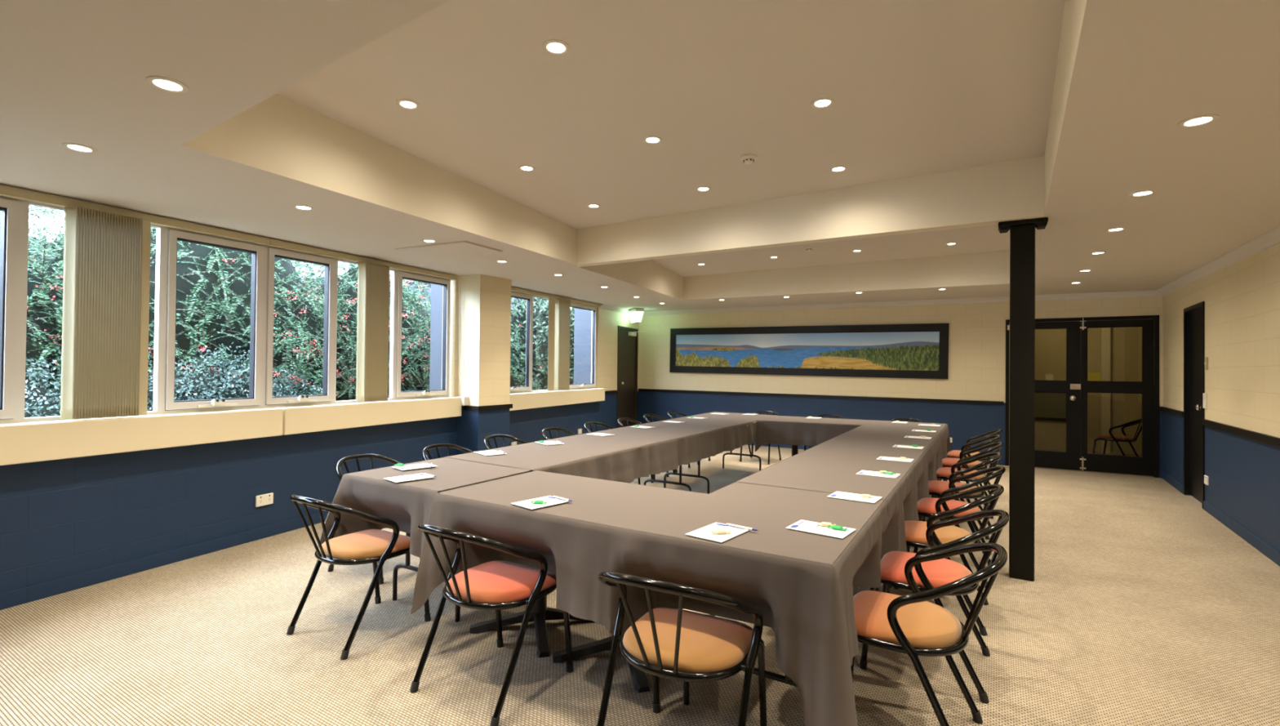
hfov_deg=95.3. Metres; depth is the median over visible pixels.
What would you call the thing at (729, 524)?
pen
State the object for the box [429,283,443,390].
wall
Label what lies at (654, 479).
folding table
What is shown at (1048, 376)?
light switch
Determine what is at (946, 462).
seat cushion
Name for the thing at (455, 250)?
access hatch
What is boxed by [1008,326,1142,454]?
wall
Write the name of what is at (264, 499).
power outlet
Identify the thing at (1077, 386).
door
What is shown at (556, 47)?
recessed light
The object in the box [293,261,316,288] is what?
evergreen tree
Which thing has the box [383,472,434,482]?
notepad
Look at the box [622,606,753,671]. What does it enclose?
seat cushion
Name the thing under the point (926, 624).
seat cushion
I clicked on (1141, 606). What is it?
floor
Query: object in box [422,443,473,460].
tub chair
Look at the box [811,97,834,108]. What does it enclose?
recessed light
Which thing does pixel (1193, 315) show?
door
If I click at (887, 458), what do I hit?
notepad
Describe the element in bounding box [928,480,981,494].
seat cushion
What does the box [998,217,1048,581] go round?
support post
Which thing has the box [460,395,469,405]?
junction box
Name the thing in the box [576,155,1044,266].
ceiling beam
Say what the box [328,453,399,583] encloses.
tub chair
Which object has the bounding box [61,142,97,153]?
recessed light
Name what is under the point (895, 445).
notepad
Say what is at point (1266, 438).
trim
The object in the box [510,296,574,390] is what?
shrub
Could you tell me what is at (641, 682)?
pedestal table
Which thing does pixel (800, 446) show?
baseboard
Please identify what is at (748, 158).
smoke detector
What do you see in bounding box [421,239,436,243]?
recessed light
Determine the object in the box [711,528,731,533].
wrapped mint
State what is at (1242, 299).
wall
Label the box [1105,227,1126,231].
recessed light
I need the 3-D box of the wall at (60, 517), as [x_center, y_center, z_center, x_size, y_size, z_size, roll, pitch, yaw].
[-2.813,-0.119,4.910,0.130,2.950,15.064,0,-1,22]
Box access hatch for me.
[394,240,502,260]
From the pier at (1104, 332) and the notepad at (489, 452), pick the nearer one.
the notepad at (489, 452)
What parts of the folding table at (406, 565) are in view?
leg frame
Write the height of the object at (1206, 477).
0.085 m
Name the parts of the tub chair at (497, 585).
leg, leg, seat frame, leg, leg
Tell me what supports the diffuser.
attached to the exit light at (635, 314)
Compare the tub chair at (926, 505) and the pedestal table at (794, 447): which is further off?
the pedestal table at (794, 447)
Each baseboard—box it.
[0,510,328,609]
[746,441,1161,477]
[1161,471,1279,565]
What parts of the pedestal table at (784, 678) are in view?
leg frame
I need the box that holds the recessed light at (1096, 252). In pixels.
[1089,251,1106,254]
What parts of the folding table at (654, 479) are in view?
leg frame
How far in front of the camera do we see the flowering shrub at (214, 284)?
6.03 m
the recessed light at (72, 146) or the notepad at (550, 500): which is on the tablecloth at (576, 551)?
the notepad at (550, 500)
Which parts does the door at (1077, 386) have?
knob, latch plate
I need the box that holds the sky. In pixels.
[293,261,523,314]
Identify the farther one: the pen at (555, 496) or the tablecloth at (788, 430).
the tablecloth at (788, 430)
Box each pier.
[456,274,511,454]
[1100,327,1110,453]
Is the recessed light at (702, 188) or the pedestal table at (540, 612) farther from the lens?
the recessed light at (702, 188)
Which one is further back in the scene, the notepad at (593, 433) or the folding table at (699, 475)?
the folding table at (699, 475)
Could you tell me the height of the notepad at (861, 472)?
0.003 m
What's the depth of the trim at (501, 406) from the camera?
6.63 m
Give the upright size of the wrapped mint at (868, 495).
0.013 m
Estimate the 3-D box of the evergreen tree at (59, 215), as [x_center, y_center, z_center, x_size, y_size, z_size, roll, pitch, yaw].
[-8.306,-0.515,6.951,4.038,4.076,3.578,1,-1,-33]
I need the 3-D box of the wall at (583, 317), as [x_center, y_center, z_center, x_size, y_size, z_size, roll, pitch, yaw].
[-0.885,-0.011,10.666,0.570,3.100,0.304,0,-1,22]
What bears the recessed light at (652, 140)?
in the ceiling
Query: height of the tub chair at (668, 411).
0.725 m
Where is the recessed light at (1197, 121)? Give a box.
[1177,114,1219,128]
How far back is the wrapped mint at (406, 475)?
3.05 m
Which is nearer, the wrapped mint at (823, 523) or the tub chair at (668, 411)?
the wrapped mint at (823, 523)
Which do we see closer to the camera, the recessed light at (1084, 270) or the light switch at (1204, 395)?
the light switch at (1204, 395)
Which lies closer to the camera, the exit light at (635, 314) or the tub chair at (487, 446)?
the tub chair at (487, 446)
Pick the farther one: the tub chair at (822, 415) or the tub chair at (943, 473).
the tub chair at (822, 415)
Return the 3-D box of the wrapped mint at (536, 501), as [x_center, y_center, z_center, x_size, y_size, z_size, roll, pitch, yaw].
[-0.433,0.597,2.502,0.068,0.013,0.024,1,-1,6]
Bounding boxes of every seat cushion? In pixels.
[319,528,410,559]
[446,560,556,602]
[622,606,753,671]
[853,590,962,648]
[880,551,972,587]
[904,520,974,545]
[917,497,981,516]
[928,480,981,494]
[936,466,985,478]
[942,457,984,466]
[946,449,979,457]
[1096,434,1133,439]
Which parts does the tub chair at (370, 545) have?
leg, seat frame, leg, leg, leg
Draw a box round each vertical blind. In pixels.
[0,185,270,419]
[266,239,464,402]
[511,286,600,391]
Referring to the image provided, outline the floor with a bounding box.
[0,444,1279,725]
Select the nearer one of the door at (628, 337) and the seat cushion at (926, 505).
the seat cushion at (926, 505)
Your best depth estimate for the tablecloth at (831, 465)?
3.67 m
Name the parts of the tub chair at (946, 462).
seat frame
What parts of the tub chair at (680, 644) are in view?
leg, leg, seat frame, leg, leg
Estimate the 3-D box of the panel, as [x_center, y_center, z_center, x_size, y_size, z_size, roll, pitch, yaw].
[7.233,0.751,10.310,0.560,0.530,0.036,0,-1,32]
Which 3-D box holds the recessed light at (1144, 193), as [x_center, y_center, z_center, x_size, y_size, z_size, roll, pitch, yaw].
[2.735,-0.929,3.172,0.114,0.025,0.114,0,-1,32]
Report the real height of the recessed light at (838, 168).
0.025 m
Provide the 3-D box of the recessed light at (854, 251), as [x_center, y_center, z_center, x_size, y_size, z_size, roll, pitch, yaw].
[2.642,-1.370,7.096,0.114,0.025,0.114,0,-1,32]
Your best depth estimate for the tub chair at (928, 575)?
2.58 m
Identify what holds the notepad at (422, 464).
on the tablecloth at (409, 506)
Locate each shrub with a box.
[0,204,64,392]
[24,346,61,417]
[25,206,356,399]
[146,341,322,410]
[294,261,431,400]
[427,315,547,389]
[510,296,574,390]
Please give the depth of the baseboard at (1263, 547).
4.88 m
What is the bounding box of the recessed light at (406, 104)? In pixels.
[395,98,419,109]
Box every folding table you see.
[350,449,620,621]
[623,430,709,491]
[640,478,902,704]
[663,421,760,493]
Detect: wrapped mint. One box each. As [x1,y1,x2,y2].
[394,462,406,466]
[400,474,414,477]
[530,499,546,503]
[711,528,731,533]
[817,521,835,526]
[826,524,847,530]
[857,493,874,497]
[883,471,896,474]
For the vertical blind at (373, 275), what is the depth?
5.37 m
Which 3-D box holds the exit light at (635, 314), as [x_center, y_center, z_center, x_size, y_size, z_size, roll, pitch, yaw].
[-0.075,-0.875,10.970,0.180,0.250,0.400,1,-1,-20]
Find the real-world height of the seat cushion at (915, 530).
0.058 m
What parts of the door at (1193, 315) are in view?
knob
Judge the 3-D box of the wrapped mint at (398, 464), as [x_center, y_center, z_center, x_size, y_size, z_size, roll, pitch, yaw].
[-1.406,0.597,3.421,0.068,0.013,0.024,0,-1,11]
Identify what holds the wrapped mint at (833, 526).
on the notepad at (806, 526)
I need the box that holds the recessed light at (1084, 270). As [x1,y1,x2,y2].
[1078,269,1092,271]
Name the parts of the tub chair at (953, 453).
seat frame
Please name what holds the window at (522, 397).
in the wall at (60, 517)
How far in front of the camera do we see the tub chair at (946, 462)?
5.77 m
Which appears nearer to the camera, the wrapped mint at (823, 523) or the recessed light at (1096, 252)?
the wrapped mint at (823, 523)
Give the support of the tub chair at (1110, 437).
on the floor
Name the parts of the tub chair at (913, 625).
leg, seat frame, leg, leg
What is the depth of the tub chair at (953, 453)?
6.39 m
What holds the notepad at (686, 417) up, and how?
on the tablecloth at (628, 464)
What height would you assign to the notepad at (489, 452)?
0.003 m
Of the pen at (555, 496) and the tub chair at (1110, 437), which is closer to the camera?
the pen at (555, 496)
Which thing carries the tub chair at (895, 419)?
on the floor
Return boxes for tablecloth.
[317,457,535,557]
[410,470,708,635]
[444,411,774,482]
[623,481,888,725]
[735,419,951,588]
[755,415,872,451]
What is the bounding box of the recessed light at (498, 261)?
[496,260,507,262]
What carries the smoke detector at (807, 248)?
attached to the ceiling
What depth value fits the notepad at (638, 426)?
5.90 m
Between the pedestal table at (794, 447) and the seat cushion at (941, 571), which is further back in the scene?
the pedestal table at (794, 447)
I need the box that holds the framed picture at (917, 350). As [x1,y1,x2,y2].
[669,323,949,378]
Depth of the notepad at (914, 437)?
5.19 m
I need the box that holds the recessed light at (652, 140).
[643,135,662,144]
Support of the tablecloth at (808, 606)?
on the pedestal table at (784, 678)
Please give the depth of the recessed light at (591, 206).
4.90 m
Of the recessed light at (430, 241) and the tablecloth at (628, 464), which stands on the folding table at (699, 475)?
the tablecloth at (628, 464)
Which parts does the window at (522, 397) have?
casement sash, sill, casement sash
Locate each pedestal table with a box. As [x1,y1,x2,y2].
[444,493,593,657]
[512,506,650,692]
[773,420,811,455]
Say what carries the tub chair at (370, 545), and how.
on the floor
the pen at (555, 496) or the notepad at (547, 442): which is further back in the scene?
the notepad at (547, 442)
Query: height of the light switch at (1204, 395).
0.150 m
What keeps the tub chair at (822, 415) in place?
on the floor
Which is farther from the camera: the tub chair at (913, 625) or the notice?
the notice
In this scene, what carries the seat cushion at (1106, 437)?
on the tub chair at (1110, 437)
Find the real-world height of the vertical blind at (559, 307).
1.424 m
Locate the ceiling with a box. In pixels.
[0,0,1279,311]
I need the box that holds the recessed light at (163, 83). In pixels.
[145,75,189,93]
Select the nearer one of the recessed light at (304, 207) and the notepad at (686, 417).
the recessed light at (304, 207)
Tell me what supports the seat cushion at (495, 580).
on the tub chair at (497, 585)
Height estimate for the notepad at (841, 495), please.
0.003 m
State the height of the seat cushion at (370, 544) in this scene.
0.058 m
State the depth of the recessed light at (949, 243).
6.65 m
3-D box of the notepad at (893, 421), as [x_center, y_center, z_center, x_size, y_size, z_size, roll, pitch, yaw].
[3.011,0.685,6.753,0.148,0.003,0.210,0,-1,32]
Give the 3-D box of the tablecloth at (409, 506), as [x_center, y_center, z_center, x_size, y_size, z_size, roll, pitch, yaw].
[-1.180,0.859,3.284,0.926,0.489,0.891,0,-1,32]
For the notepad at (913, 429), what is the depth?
5.78 m
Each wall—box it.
[0,184,639,593]
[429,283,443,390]
[573,307,591,383]
[638,296,1163,471]
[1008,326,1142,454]
[1163,243,1279,552]
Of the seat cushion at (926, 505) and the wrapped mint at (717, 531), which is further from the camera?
the seat cushion at (926, 505)
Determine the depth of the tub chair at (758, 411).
8.65 m
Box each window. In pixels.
[0,195,461,465]
[509,291,604,410]
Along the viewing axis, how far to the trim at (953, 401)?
9.64 m
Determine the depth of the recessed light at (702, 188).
4.41 m
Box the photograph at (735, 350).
[675,331,939,370]
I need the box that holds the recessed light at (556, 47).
[542,39,569,55]
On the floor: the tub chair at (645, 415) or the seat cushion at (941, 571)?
the tub chair at (645, 415)
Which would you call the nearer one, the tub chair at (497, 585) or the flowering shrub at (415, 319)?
the tub chair at (497, 585)
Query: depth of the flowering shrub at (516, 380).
10.52 m
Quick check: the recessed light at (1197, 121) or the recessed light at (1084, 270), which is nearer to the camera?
the recessed light at (1197, 121)
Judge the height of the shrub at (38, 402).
1.667 m
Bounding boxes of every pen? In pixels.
[553,495,573,501]
[726,522,759,530]
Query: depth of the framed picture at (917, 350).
9.81 m
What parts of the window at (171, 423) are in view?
casement sash, sill, casement sash, casement sash, sill, casement sash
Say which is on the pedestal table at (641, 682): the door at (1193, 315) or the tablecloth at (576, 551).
the tablecloth at (576, 551)
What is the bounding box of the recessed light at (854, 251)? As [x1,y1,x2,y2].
[852,249,862,252]
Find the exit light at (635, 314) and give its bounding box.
[628,308,644,324]
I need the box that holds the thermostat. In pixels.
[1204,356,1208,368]
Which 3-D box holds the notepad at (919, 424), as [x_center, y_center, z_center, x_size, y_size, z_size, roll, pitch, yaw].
[3.181,0.683,6.414,0.210,0.003,0.148,0,-1,32]
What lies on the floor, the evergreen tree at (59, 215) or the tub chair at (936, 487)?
the tub chair at (936, 487)
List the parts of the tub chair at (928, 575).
leg, leg, seat frame, leg, leg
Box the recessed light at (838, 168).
[829,165,847,172]
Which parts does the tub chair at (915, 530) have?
leg, seat frame, leg, leg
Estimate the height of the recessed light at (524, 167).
0.025 m
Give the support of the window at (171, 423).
in the wall at (60, 517)
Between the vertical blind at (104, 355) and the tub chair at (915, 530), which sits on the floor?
the tub chair at (915, 530)
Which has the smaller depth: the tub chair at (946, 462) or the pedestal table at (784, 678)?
the pedestal table at (784, 678)
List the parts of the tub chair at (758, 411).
leg, leg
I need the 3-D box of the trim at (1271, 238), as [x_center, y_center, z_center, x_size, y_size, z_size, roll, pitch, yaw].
[-0.403,-0.911,3.459,7.952,0.419,14.450,0,-1,32]
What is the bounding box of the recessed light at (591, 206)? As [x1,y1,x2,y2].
[586,204,600,208]
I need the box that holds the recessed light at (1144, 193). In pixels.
[1128,190,1156,196]
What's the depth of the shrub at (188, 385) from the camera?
5.50 m
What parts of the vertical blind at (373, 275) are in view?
cord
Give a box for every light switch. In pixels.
[1045,373,1053,380]
[1202,392,1207,408]
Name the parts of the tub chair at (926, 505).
leg, leg, seat frame, leg, leg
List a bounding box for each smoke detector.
[740,153,757,164]
[804,246,813,251]
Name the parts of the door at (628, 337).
frame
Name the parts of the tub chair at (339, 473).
leg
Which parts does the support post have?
cap plate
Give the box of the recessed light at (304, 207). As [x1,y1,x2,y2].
[293,204,314,210]
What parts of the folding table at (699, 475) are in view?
leg frame, leg frame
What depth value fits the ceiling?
2.88 m
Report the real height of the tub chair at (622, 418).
0.725 m
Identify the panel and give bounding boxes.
[1035,391,1066,421]
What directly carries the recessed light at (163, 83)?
in the ceiling
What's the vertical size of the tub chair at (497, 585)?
0.725 m
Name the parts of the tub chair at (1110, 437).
leg, leg, seat frame, leg, leg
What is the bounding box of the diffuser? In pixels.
[628,311,643,322]
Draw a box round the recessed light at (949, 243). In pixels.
[946,242,956,244]
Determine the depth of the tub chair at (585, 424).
6.70 m
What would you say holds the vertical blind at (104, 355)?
attached to the window at (171, 423)
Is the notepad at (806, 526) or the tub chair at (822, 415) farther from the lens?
the tub chair at (822, 415)
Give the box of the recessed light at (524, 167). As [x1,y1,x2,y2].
[518,164,535,171]
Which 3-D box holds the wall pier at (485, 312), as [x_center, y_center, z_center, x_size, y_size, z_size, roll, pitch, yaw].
[-1.831,0.187,6.815,0.435,2.400,0.610,0,-1,32]
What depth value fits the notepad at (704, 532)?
2.08 m
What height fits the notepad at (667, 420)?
0.003 m
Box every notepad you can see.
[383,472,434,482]
[391,462,437,470]
[473,449,506,455]
[511,495,568,509]
[534,440,563,444]
[586,432,614,435]
[630,425,653,428]
[662,420,684,422]
[684,521,749,542]
[686,417,706,418]
[785,519,856,537]
[826,490,882,502]
[855,470,900,478]
[876,456,914,462]
[891,421,907,422]
[893,444,924,448]
[903,435,932,439]
[911,429,936,431]
[917,423,939,426]
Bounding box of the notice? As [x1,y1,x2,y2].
[1088,372,1100,381]
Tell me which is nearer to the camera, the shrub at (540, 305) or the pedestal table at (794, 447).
the pedestal table at (794, 447)
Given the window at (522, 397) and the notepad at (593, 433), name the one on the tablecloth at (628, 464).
the notepad at (593, 433)
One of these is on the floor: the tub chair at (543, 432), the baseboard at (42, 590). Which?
the tub chair at (543, 432)
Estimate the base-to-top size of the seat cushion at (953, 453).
0.058 m
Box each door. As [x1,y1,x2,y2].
[616,325,655,427]
[1004,315,1159,477]
[1183,301,1204,508]
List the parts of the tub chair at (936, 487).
seat frame, leg, leg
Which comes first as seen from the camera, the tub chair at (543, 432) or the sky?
the tub chair at (543, 432)
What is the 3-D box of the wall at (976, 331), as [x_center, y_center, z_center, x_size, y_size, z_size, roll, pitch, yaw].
[3.546,0.161,9.612,9.200,2.620,0.200,0,-1,32]
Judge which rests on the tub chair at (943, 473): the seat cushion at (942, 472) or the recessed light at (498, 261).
the seat cushion at (942, 472)
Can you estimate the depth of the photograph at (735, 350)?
9.88 m
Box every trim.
[463,390,617,410]
[599,226,1279,315]
[638,388,1160,410]
[1160,406,1279,446]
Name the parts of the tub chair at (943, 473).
seat frame, leg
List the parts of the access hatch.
hatch frame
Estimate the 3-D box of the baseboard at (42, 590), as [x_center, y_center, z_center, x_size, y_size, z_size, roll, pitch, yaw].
[-2.959,1.306,4.373,0.014,0.085,13.593,0,-1,22]
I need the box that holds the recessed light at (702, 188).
[695,186,711,191]
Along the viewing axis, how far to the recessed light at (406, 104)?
3.03 m
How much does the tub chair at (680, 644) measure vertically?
0.725 m
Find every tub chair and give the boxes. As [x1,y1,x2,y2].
[286,493,431,659]
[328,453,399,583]
[409,523,573,725]
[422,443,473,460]
[484,434,526,449]
[541,426,576,439]
[583,421,640,484]
[596,570,767,725]
[617,417,669,482]
[643,413,690,472]
[666,410,710,464]
[739,410,781,464]
[804,413,844,450]
[850,542,1007,725]
[859,509,1009,702]
[886,484,1004,635]
[890,417,922,422]
[906,466,1005,587]
[921,451,1002,554]
[928,441,1003,525]
[937,434,1000,506]
[942,428,1002,493]
[1092,418,1142,456]
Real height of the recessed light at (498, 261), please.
0.025 m
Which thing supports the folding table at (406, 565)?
on the floor
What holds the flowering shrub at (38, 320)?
on the ground
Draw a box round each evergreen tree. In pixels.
[0,205,64,271]
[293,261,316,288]
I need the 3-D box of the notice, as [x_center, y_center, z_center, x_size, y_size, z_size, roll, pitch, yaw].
[7.841,0.248,9.960,0.300,0.160,0.004,0,-1,32]

